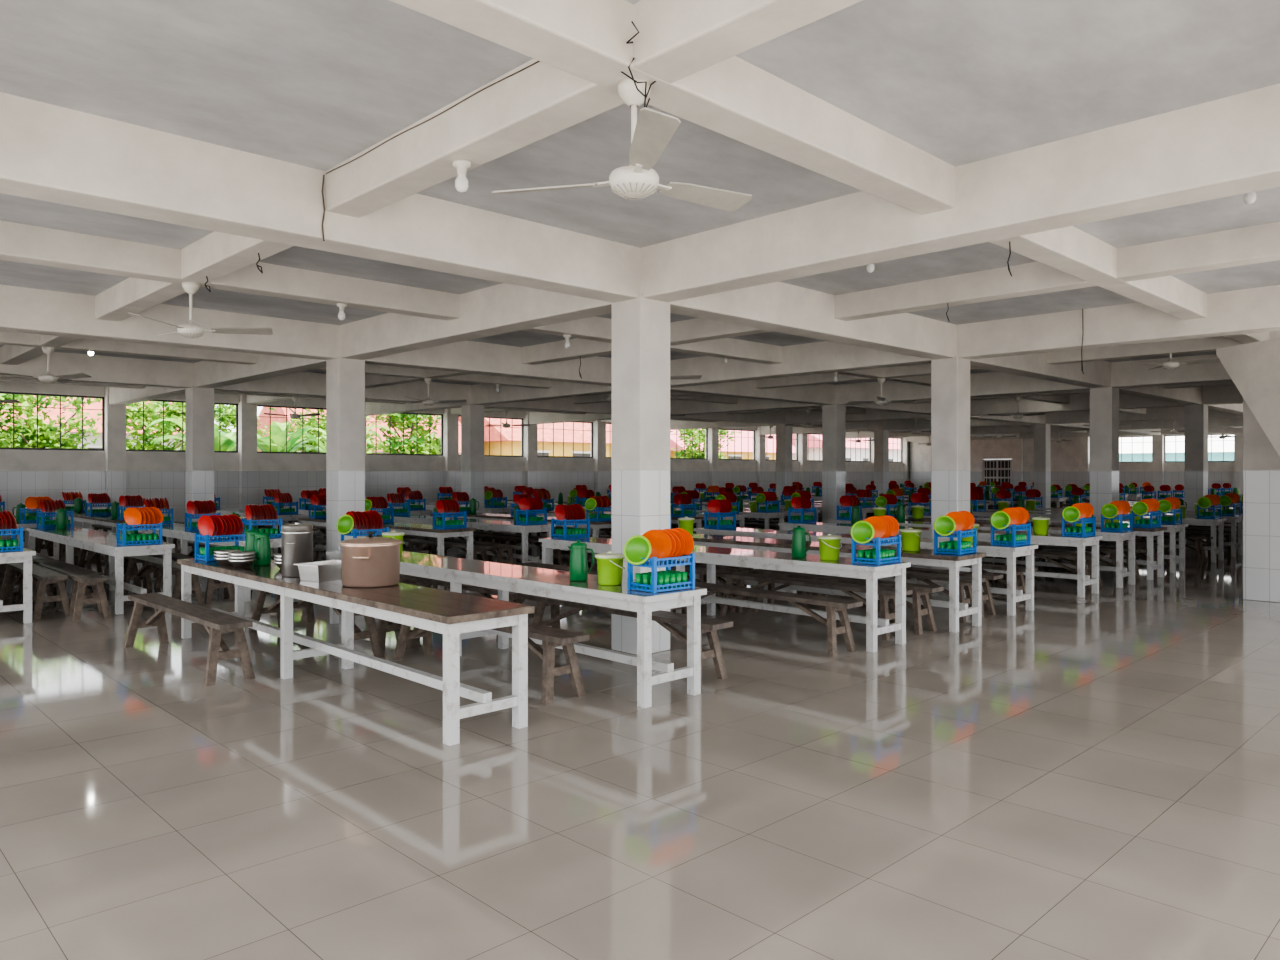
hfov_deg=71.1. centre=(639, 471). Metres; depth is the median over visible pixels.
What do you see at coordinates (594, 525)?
dining table
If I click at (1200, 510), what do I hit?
bucket
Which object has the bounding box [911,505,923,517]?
bucket
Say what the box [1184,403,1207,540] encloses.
column
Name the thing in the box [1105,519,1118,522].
bucket
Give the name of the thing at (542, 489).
dish rack
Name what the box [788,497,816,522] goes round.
dish rack
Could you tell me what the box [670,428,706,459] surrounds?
window
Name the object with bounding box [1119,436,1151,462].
window
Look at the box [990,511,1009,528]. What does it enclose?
basin
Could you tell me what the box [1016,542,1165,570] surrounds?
wooden bench
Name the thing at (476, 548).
wooden bench
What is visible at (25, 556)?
dining table
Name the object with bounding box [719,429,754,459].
window
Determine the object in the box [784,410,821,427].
ceiling fan
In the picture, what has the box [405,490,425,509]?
dish rack
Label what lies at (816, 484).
dish rack
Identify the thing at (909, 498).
jug
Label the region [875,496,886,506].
basin
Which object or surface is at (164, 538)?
wooden bench
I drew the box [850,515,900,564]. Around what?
dish rack
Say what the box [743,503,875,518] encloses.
dining table
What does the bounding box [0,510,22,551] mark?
dish rack
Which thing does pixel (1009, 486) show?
dish rack
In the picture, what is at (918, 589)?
wooden bench
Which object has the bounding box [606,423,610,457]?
window
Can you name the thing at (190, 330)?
ceiling fan
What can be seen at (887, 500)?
dish rack
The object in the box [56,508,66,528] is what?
jug
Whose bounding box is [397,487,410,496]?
dish rack
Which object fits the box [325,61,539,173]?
cable
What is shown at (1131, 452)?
neighbouring house
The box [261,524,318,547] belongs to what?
wooden bench
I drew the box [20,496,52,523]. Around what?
dish rack
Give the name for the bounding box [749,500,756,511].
bucket
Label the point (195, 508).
dish rack
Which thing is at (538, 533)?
wooden bench
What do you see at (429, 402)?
ceiling fan
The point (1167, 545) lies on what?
wooden bench
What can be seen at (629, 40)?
wiring
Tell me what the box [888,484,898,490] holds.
dish rack
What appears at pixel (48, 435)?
leafy tree
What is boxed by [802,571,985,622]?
wooden bench
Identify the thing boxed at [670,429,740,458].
leafy tree
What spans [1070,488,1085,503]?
dish rack
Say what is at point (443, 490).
dish rack
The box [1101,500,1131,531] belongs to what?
dish rack
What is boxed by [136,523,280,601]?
dining table
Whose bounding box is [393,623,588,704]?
wooden bench
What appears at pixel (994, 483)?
dish rack
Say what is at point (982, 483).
dish rack
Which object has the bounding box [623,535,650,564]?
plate
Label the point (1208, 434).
window
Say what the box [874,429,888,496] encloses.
column
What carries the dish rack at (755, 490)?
on the dining table at (906, 507)
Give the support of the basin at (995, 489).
in the dish rack at (997, 488)
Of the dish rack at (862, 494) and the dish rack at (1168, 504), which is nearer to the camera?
the dish rack at (1168, 504)
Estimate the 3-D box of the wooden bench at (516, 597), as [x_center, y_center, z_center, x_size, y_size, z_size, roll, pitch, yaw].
[-1.913,1.370,9.297,0.366,0.460,2.300,0,0,-44]
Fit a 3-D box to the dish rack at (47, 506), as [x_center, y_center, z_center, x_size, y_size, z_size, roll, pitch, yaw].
[-8.789,0.623,13.451,0.278,0.433,0.408,0,0,42]
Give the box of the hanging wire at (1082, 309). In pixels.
[1081,309,1083,373]
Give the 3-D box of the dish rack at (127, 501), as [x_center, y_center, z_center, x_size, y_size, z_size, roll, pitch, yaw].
[-8.957,0.624,15.795,0.408,0.430,0.278,0,0,-41]
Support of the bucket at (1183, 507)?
on the dining table at (1219, 522)
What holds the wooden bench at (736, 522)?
on the floor
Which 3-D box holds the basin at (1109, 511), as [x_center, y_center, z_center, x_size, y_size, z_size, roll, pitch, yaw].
[6.602,0.553,12.587,0.214,0.214,0.045,0,-14,23]
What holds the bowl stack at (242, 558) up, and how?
on the dining table at (450, 614)
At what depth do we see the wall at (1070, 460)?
39.30 m
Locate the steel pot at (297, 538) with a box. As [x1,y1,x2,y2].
[281,522,313,576]
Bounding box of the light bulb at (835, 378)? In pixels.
[833,372,838,381]
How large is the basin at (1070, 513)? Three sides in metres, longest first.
0.214 x 0.214 x 0.045 m
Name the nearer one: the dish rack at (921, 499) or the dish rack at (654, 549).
the dish rack at (654, 549)
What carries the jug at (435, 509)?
on the dining table at (427, 530)
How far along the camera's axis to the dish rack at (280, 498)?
17.61 m
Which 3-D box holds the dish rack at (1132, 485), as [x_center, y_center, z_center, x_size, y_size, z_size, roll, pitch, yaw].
[19.078,0.624,34.621,0.278,0.430,0.476,0,0,41]
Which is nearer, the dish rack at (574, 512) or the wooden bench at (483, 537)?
the dish rack at (574, 512)
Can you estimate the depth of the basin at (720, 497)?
17.64 m
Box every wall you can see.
[0,381,909,546]
[910,433,1242,502]
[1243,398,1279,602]
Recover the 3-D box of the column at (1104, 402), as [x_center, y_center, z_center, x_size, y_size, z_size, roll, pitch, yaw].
[8.426,0.025,16.238,0.380,3.150,0.380,0,0,-44]
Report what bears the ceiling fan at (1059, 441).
hanging from the ceiling beams at (689, 48)
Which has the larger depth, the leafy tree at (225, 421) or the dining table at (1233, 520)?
the leafy tree at (225, 421)
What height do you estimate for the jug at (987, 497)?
0.312 m
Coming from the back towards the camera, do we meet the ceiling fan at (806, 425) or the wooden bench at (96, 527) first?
the ceiling fan at (806, 425)
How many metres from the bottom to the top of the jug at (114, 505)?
0.312 m
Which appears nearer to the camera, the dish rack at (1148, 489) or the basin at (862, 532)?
the basin at (862, 532)
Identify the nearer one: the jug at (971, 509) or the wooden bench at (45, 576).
the wooden bench at (45, 576)
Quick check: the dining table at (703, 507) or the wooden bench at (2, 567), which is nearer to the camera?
the wooden bench at (2, 567)
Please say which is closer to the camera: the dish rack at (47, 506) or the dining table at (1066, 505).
the dish rack at (47, 506)
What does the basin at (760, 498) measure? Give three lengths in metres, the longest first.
0.214 x 0.214 x 0.045 m
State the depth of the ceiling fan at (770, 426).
32.62 m
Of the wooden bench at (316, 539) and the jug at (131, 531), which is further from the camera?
the wooden bench at (316, 539)
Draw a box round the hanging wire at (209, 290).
[204,276,210,291]
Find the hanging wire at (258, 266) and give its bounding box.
[256,253,262,273]
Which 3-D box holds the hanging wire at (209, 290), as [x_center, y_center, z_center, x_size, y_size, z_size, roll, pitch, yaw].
[-3.765,-1.634,7.790,0.048,0.135,0.030,0,0,-44]
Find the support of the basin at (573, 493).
in the dish rack at (573, 493)
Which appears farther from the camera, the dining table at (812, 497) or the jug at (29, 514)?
the dining table at (812, 497)
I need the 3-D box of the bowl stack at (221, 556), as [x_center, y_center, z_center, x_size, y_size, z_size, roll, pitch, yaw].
[-3.753,0.776,8.136,0.230,0.126,0.230,0,0,-44]
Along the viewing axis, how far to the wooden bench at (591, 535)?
16.07 m
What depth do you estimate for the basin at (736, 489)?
27.47 m
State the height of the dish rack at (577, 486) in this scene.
0.431 m
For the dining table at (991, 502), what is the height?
0.759 m
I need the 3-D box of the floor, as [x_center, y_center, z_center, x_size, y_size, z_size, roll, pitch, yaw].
[6.529,1.650,20.398,44.200,0.100,25.950,0,0,-44]
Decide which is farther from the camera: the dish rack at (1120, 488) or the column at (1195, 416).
the dish rack at (1120, 488)
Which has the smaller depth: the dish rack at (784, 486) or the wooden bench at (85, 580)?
the wooden bench at (85, 580)
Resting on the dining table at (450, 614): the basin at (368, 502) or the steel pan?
the steel pan
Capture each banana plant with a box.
[145,418,285,450]
[257,421,325,451]
[288,425,396,452]
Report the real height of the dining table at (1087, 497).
0.759 m
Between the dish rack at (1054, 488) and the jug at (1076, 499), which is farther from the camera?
the dish rack at (1054, 488)
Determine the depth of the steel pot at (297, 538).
7.16 m
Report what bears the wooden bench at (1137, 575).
on the floor
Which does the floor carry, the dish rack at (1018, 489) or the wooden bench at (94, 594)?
the wooden bench at (94, 594)
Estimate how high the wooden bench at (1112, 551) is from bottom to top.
0.460 m
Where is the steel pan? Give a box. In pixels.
[294,559,340,581]
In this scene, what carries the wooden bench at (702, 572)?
on the floor
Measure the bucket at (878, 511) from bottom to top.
0.245 m
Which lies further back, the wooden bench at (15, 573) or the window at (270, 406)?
the window at (270, 406)
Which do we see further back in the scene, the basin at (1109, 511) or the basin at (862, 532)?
the basin at (1109, 511)
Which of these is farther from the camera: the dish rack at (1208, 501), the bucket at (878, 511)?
the dish rack at (1208, 501)
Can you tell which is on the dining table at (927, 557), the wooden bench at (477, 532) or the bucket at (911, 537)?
the bucket at (911, 537)
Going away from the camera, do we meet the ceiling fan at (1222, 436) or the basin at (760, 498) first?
the basin at (760, 498)
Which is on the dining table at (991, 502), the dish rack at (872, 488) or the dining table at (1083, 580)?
the dish rack at (872, 488)
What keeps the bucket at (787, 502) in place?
on the dining table at (703, 507)
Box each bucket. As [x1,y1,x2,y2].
[382,531,404,554]
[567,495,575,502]
[595,551,625,585]
[678,517,694,534]
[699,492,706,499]
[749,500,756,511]
[784,499,791,509]
[818,534,841,559]
[873,507,886,515]
[900,528,921,550]
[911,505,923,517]
[961,523,978,542]
[997,500,1008,510]
[1025,499,1035,509]
[1032,516,1049,534]
[1076,520,1087,526]
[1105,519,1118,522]
[1129,509,1140,522]
[1176,504,1185,517]
[1194,503,1203,514]
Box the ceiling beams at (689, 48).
[0,0,1279,432]
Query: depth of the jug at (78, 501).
18.53 m
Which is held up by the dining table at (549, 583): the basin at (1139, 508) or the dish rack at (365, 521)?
the dish rack at (365, 521)
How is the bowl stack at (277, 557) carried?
on the dining table at (450, 614)
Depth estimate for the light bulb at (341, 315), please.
9.04 m
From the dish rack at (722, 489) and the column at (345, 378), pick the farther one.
the dish rack at (722, 489)
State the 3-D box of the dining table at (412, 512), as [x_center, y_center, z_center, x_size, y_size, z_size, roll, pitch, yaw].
[-6.490,1.220,21.259,0.624,0.759,4.824,0,0,-44]
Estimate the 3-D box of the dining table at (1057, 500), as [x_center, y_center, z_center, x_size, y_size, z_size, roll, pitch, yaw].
[12.107,1.220,30.878,0.624,0.759,4.824,0,0,-44]
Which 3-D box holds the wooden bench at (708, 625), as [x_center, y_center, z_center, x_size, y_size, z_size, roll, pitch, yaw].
[-0.179,1.370,7.567,0.366,0.460,2.300,0,0,-44]
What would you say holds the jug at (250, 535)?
on the dining table at (450, 614)
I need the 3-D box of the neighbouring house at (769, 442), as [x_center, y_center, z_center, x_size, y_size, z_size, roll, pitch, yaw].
[3.419,-0.900,54.227,10.700,5.200,8.200,0,0,-44]
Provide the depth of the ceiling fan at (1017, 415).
20.27 m
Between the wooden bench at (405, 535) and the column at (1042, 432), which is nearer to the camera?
the wooden bench at (405, 535)
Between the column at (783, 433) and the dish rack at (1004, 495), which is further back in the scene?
the column at (783, 433)
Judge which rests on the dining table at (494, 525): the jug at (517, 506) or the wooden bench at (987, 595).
the jug at (517, 506)
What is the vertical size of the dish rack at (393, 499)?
0.433 m
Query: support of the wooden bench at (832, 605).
on the floor
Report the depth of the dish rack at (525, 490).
24.46 m
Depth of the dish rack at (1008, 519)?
10.24 m
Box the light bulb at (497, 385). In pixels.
[495,384,499,392]
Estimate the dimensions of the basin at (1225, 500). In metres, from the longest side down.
0.214 x 0.214 x 0.045 m
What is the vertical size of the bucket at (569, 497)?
0.245 m
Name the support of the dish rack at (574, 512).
on the dining table at (712, 556)
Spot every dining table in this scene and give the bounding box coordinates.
[0,548,35,622]
[1,514,58,559]
[26,526,174,614]
[55,512,125,554]
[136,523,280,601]
[177,558,534,745]
[216,508,304,552]
[260,506,325,537]
[299,517,475,558]
[315,506,431,545]
[326,550,706,707]
[388,503,510,539]
[390,515,555,564]
[431,502,555,531]
[445,512,610,556]
[501,501,592,533]
[507,500,610,506]
[528,509,703,542]
[539,537,910,651]
[586,508,746,533]
[675,508,785,529]
[678,505,819,521]
[687,533,985,631]
[691,499,710,520]
[693,527,1037,615]
[735,494,821,499]
[743,502,907,526]
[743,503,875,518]
[778,522,1102,597]
[780,500,928,512]
[827,519,1138,587]
[860,499,988,510]
[867,497,1009,504]
[867,517,1166,579]
[905,514,1187,572]
[973,511,1225,562]
[986,509,1242,556]
[989,494,1089,499]
[990,496,1066,507]
[1020,492,1141,501]
[1020,493,1127,501]
[1025,507,1242,541]
[1063,504,1242,534]
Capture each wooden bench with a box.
[0,562,69,618]
[0,564,22,594]
[3,561,35,598]
[16,531,52,555]
[32,553,55,592]
[32,559,101,615]
[32,562,110,621]
[36,538,83,565]
[59,544,108,565]
[78,549,141,585]
[92,524,111,531]
[105,555,160,584]
[124,555,203,604]
[124,593,254,685]
[139,532,166,542]
[154,553,234,603]
[173,521,184,541]
[177,540,216,556]
[249,590,383,661]
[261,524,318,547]
[283,523,325,550]
[293,598,414,652]
[313,537,325,542]
[367,535,409,547]
[368,531,435,553]
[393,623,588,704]
[399,574,527,641]
[402,547,428,552]
[403,539,492,560]
[413,533,481,558]
[428,538,517,564]
[473,531,502,557]
[475,534,563,565]
[476,529,541,554]
[496,533,570,565]
[516,526,586,533]
[517,562,597,601]
[525,595,732,684]
[541,531,610,554]
[587,557,725,611]
[670,581,862,656]
[672,523,759,528]
[672,524,737,527]
[685,563,752,607]
[702,521,778,529]
[707,518,776,529]
[716,571,912,639]
[736,520,809,531]
[736,522,790,530]
[747,569,943,634]
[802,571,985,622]
[821,567,1002,617]
[962,563,1036,607]
[981,541,1127,581]
[994,544,1146,579]
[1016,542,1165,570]
[1023,541,1169,574]
[1034,550,1109,586]
[1034,552,1091,588]
[1041,538,1178,568]
[1123,528,1237,553]
[1135,527,1237,540]
[1140,525,1237,542]
[1141,535,1212,563]
[1164,532,1217,558]
[1185,531,1227,557]
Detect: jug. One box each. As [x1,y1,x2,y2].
[12,503,25,521]
[28,510,37,515]
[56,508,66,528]
[74,497,84,512]
[108,501,119,518]
[121,522,138,534]
[244,518,257,528]
[245,528,259,551]
[254,530,270,564]
[432,508,441,526]
[469,498,478,513]
[514,504,522,523]
[558,492,562,503]
[567,540,594,580]
[737,497,742,510]
[791,526,810,557]
[815,487,818,495]
[851,505,859,524]
[894,503,905,521]
[908,492,913,502]
[970,501,972,514]
[984,490,989,499]
[1017,497,1024,508]
[1071,495,1079,504]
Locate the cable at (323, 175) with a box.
[322,175,324,240]
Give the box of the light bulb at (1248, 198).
[1243,191,1255,203]
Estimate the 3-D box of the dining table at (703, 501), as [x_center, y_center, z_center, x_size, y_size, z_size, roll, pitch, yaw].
[0.629,1.220,28.124,0.624,0.759,4.824,0,0,-44]
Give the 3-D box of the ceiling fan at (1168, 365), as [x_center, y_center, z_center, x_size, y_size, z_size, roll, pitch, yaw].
[7.673,-1.715,12.729,1.233,0.490,1.122,0,0,-44]
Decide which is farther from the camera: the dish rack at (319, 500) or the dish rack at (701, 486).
the dish rack at (701, 486)
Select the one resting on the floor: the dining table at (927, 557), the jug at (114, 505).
the dining table at (927, 557)
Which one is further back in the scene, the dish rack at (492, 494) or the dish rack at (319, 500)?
the dish rack at (492, 494)
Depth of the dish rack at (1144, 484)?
35.57 m
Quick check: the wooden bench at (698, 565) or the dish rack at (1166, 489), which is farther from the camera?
the dish rack at (1166, 489)
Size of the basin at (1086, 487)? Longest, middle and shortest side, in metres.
0.214 x 0.214 x 0.045 m
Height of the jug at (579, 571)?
0.312 m
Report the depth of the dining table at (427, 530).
13.39 m
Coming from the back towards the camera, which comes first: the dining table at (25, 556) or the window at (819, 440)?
the window at (819, 440)
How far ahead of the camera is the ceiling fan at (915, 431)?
28.50 m
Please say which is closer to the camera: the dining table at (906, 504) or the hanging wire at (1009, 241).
the hanging wire at (1009, 241)
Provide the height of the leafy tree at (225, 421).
4.646 m
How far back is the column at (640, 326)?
7.92 m
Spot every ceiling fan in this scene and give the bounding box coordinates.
[0,347,91,383]
[0,399,19,402]
[128,282,272,338]
[264,397,320,418]
[407,378,466,405]
[486,410,529,427]
[492,77,752,211]
[670,375,701,378]
[670,414,685,416]
[757,425,775,438]
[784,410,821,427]
[848,378,915,405]
[848,431,873,442]
[900,419,930,433]
[982,426,1015,438]
[987,397,1045,418]
[1051,432,1070,442]
[1082,424,1130,425]
[1131,353,1220,369]
[1149,420,1183,433]
[1208,427,1236,438]
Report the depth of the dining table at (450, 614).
5.99 m
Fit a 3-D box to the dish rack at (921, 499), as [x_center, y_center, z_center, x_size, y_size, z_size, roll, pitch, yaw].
[5.499,0.623,17.584,0.278,0.433,0.408,0,0,44]
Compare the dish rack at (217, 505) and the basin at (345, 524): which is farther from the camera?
the dish rack at (217, 505)
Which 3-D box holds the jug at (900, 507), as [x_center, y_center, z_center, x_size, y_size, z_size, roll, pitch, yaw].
[4.417,0.683,15.185,0.150,0.312,0.171,0,0,-26]
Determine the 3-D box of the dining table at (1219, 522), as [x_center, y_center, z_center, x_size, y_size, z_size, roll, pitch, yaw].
[8.717,1.220,17.718,0.624,0.759,4.824,0,0,-44]
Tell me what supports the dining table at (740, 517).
on the floor
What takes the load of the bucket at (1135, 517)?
on the dining table at (1171, 528)
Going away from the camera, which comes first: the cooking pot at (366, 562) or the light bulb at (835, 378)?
the cooking pot at (366, 562)
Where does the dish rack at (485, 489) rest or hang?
on the dining table at (508, 505)
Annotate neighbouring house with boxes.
[0,395,184,449]
[257,407,460,454]
[459,417,609,456]
[670,429,794,459]
[792,434,899,461]
[1119,435,1233,461]
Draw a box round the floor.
[0,512,1279,959]
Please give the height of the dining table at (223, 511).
0.759 m
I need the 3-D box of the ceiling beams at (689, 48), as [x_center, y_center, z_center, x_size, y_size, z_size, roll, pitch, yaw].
[6.529,-1.839,20.398,44.200,0.282,25.950,0,0,-44]
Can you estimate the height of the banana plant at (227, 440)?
3.082 m
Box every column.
[185,386,213,556]
[326,356,364,559]
[461,403,483,536]
[611,294,669,654]
[776,423,791,499]
[822,403,844,533]
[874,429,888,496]
[931,355,969,590]
[1034,423,1050,506]
[1090,385,1118,547]
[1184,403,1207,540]
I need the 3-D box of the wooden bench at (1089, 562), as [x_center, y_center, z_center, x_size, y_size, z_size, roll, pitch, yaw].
[5.599,1.370,13.100,0.366,0.460,2.300,0,0,-45]
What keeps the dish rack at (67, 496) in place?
on the dining table at (106, 520)
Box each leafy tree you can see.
[0,394,101,448]
[97,401,217,449]
[172,404,269,450]
[268,408,391,452]
[366,413,459,453]
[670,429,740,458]
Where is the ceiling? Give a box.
[0,0,1279,384]
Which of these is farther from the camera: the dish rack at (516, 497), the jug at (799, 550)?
the dish rack at (516, 497)
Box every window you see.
[0,392,103,450]
[126,399,237,452]
[257,405,325,453]
[366,412,442,455]
[459,415,522,456]
[538,422,592,457]
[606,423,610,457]
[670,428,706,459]
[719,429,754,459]
[766,434,797,460]
[808,433,821,460]
[845,438,870,461]
[889,437,901,461]
[983,459,1011,491]
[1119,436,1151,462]
[1164,434,1233,461]
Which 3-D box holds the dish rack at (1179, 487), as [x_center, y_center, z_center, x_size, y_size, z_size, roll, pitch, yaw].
[17.714,0.624,29.408,0.278,0.431,0.408,0,0,41]
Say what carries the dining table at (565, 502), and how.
on the floor
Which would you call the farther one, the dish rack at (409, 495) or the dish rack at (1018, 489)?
the dish rack at (1018, 489)
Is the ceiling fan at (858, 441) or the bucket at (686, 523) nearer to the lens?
the bucket at (686, 523)
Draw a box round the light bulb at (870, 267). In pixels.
[866,264,873,272]
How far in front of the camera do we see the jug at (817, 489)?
30.90 m
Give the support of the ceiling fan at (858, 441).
hanging from the ceiling beams at (689, 48)
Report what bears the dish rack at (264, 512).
on the dining table at (175, 530)
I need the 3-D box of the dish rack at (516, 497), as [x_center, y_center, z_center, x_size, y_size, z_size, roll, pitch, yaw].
[-2.201,0.624,16.933,0.278,0.431,0.408,0,0,40]
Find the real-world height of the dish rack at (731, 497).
0.433 m
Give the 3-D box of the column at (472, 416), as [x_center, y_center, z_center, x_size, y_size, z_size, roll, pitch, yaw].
[-3.813,0.025,20.407,0.380,3.150,0.380,0,0,-44]
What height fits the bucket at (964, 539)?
0.245 m
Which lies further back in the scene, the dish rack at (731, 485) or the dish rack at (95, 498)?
the dish rack at (731, 485)
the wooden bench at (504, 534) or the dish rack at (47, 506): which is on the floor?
the wooden bench at (504, 534)
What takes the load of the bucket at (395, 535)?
on the dining table at (549, 583)
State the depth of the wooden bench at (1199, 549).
15.82 m
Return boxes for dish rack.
[0,495,4,512]
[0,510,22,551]
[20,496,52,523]
[37,499,73,528]
[62,491,85,511]
[86,493,110,515]
[116,507,162,545]
[118,495,144,519]
[143,497,172,523]
[185,500,219,530]
[195,514,245,561]
[214,493,219,507]
[241,504,281,537]
[263,489,283,504]
[271,493,297,514]
[299,490,318,508]
[309,494,325,517]
[318,488,325,494]
[336,510,388,540]
[365,497,393,521]
[385,493,409,514]
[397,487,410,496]
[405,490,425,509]
[433,499,466,528]
[437,487,452,499]
[452,492,469,512]
[484,487,498,502]
[484,489,506,507]
[511,494,533,516]
[513,486,525,495]
[516,497,546,524]
[521,487,532,495]
[532,488,549,503]
[534,490,553,509]
[551,504,589,538]
[570,488,585,503]
[576,485,586,489]
[576,490,594,506]
[585,496,610,521]
[623,528,694,592]
[670,514,671,528]
[671,486,684,500]
[671,494,695,516]
[680,490,701,508]
[694,483,706,493]
[704,486,719,499]
[704,499,735,528]
[715,492,738,513]
[717,487,732,495]
[725,483,733,487]
[733,485,749,498]
[747,483,757,492]
[750,487,763,500]
[756,492,779,512]
[768,483,775,492]
[781,488,795,504]
[782,486,794,500]
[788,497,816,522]
[791,491,813,510]
[792,484,804,490]
[812,482,821,491]
[837,495,861,519]
[845,487,859,501]
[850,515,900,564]
[856,489,874,507]
[866,484,877,496]
[875,494,897,516]
[886,488,903,505]
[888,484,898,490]
[905,483,915,493]
[908,493,930,514]
[918,488,930,502]
[934,511,976,554]
[970,486,984,501]
[970,491,985,510]
[979,481,986,490]
[990,481,1000,490]
[990,507,1030,546]
[992,486,1004,500]
[994,490,1012,508]
[1003,483,1014,495]
[1013,485,1026,499]
[1018,482,1027,489]
[1023,489,1042,507]
[1051,484,1062,497]
[1062,503,1095,536]
[1065,484,1077,496]
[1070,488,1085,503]
[1083,484,1089,495]
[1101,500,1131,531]
[1119,487,1124,500]
[1128,483,1138,493]
[1132,499,1160,527]
[1140,482,1150,492]
[1142,485,1155,499]
[1156,497,1181,524]
[1158,485,1171,498]
[1173,484,1183,497]
[1197,494,1221,518]
[1210,483,1222,494]
[1218,493,1240,515]
[1221,483,1232,493]
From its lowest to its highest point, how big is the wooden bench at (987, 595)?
0.460 m
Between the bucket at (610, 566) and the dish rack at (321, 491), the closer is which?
the bucket at (610, 566)
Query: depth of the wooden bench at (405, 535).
15.81 m
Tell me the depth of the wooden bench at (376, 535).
15.53 m
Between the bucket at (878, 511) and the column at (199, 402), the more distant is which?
the column at (199, 402)
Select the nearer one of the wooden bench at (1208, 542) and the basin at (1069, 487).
the wooden bench at (1208, 542)
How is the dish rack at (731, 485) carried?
on the dining table at (812, 497)
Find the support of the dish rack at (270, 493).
on the dining table at (320, 534)
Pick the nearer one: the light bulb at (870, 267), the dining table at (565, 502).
the light bulb at (870, 267)
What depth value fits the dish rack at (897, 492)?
22.12 m
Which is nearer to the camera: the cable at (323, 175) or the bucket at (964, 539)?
the cable at (323, 175)
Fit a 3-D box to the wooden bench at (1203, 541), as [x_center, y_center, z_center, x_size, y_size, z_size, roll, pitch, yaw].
[10.152,1.370,17.549,0.366,0.460,2.300,0,0,-44]
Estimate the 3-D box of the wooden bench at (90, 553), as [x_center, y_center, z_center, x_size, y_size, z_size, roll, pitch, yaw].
[-10.059,1.370,16.180,0.365,0.460,2.300,0,0,-44]
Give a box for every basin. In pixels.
[336,514,353,534]
[365,499,371,510]
[484,491,491,499]
[570,489,576,497]
[585,498,596,509]
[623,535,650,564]
[715,495,725,499]
[733,487,739,492]
[756,493,765,502]
[791,493,800,499]
[850,521,873,543]
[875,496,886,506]
[934,515,955,535]
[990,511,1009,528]
[992,487,998,493]
[1062,506,1079,521]
[1065,485,1071,490]
[1083,485,1089,490]
[1101,504,1117,518]
[1132,502,1147,514]
[1158,500,1170,512]
[1197,497,1210,507]
[1219,495,1230,505]
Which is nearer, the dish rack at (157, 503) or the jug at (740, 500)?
the dish rack at (157, 503)
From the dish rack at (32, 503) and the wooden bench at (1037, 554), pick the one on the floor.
the wooden bench at (1037, 554)
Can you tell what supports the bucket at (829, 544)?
on the dining table at (712, 556)
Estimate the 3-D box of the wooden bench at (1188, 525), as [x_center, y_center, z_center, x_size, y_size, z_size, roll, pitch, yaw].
[11.964,1.370,19.255,0.366,0.460,2.300,0,0,-44]
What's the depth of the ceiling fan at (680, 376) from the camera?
12.21 m
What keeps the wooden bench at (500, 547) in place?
on the floor
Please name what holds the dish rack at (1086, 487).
on the dining table at (1087, 497)
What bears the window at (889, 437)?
in the wall at (241, 479)
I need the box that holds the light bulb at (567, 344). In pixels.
[563,335,570,348]
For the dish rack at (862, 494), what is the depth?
21.16 m
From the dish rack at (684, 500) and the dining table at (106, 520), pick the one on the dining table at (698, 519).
the dish rack at (684, 500)
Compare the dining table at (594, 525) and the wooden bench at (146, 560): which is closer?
the wooden bench at (146, 560)
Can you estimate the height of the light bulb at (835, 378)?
0.165 m
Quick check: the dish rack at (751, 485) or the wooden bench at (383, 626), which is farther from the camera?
the dish rack at (751, 485)
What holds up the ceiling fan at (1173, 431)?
hanging from the ceiling beams at (689, 48)
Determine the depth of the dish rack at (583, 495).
20.75 m
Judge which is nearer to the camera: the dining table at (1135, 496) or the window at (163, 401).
the window at (163, 401)
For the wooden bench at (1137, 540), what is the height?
0.460 m
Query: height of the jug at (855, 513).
0.312 m
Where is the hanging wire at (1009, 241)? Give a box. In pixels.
[1007,241,1011,275]
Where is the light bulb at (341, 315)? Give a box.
[337,303,346,319]
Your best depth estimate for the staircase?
10.34 m
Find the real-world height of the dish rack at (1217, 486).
0.433 m
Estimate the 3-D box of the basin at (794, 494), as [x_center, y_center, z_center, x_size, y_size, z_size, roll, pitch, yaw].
[3.382,0.553,19.394,0.214,0.214,0.045,0,-14,25]
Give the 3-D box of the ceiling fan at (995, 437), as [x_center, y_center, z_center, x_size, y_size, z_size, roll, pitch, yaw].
[12.885,-1.453,32.581,1.131,0.490,1.230,0,0,-44]
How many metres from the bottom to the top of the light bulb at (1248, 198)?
0.165 m
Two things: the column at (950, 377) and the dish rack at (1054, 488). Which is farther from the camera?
the dish rack at (1054, 488)
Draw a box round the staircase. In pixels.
[1216,338,1279,455]
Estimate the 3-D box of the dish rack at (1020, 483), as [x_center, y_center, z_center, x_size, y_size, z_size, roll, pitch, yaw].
[16.117,0.623,37.716,0.278,0.433,0.408,0,0,43]
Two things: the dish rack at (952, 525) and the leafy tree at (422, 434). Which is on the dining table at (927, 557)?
the dish rack at (952, 525)
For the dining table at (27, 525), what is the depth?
14.82 m
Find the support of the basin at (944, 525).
in the dish rack at (952, 525)
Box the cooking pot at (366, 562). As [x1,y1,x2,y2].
[339,532,401,587]
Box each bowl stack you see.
[213,549,240,564]
[228,551,255,566]
[273,553,280,568]
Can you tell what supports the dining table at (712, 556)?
on the floor
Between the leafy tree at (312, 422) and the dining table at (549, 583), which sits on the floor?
the dining table at (549, 583)
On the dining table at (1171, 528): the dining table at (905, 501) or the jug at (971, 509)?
the jug at (971, 509)
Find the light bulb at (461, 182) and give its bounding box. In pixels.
[452,159,470,191]

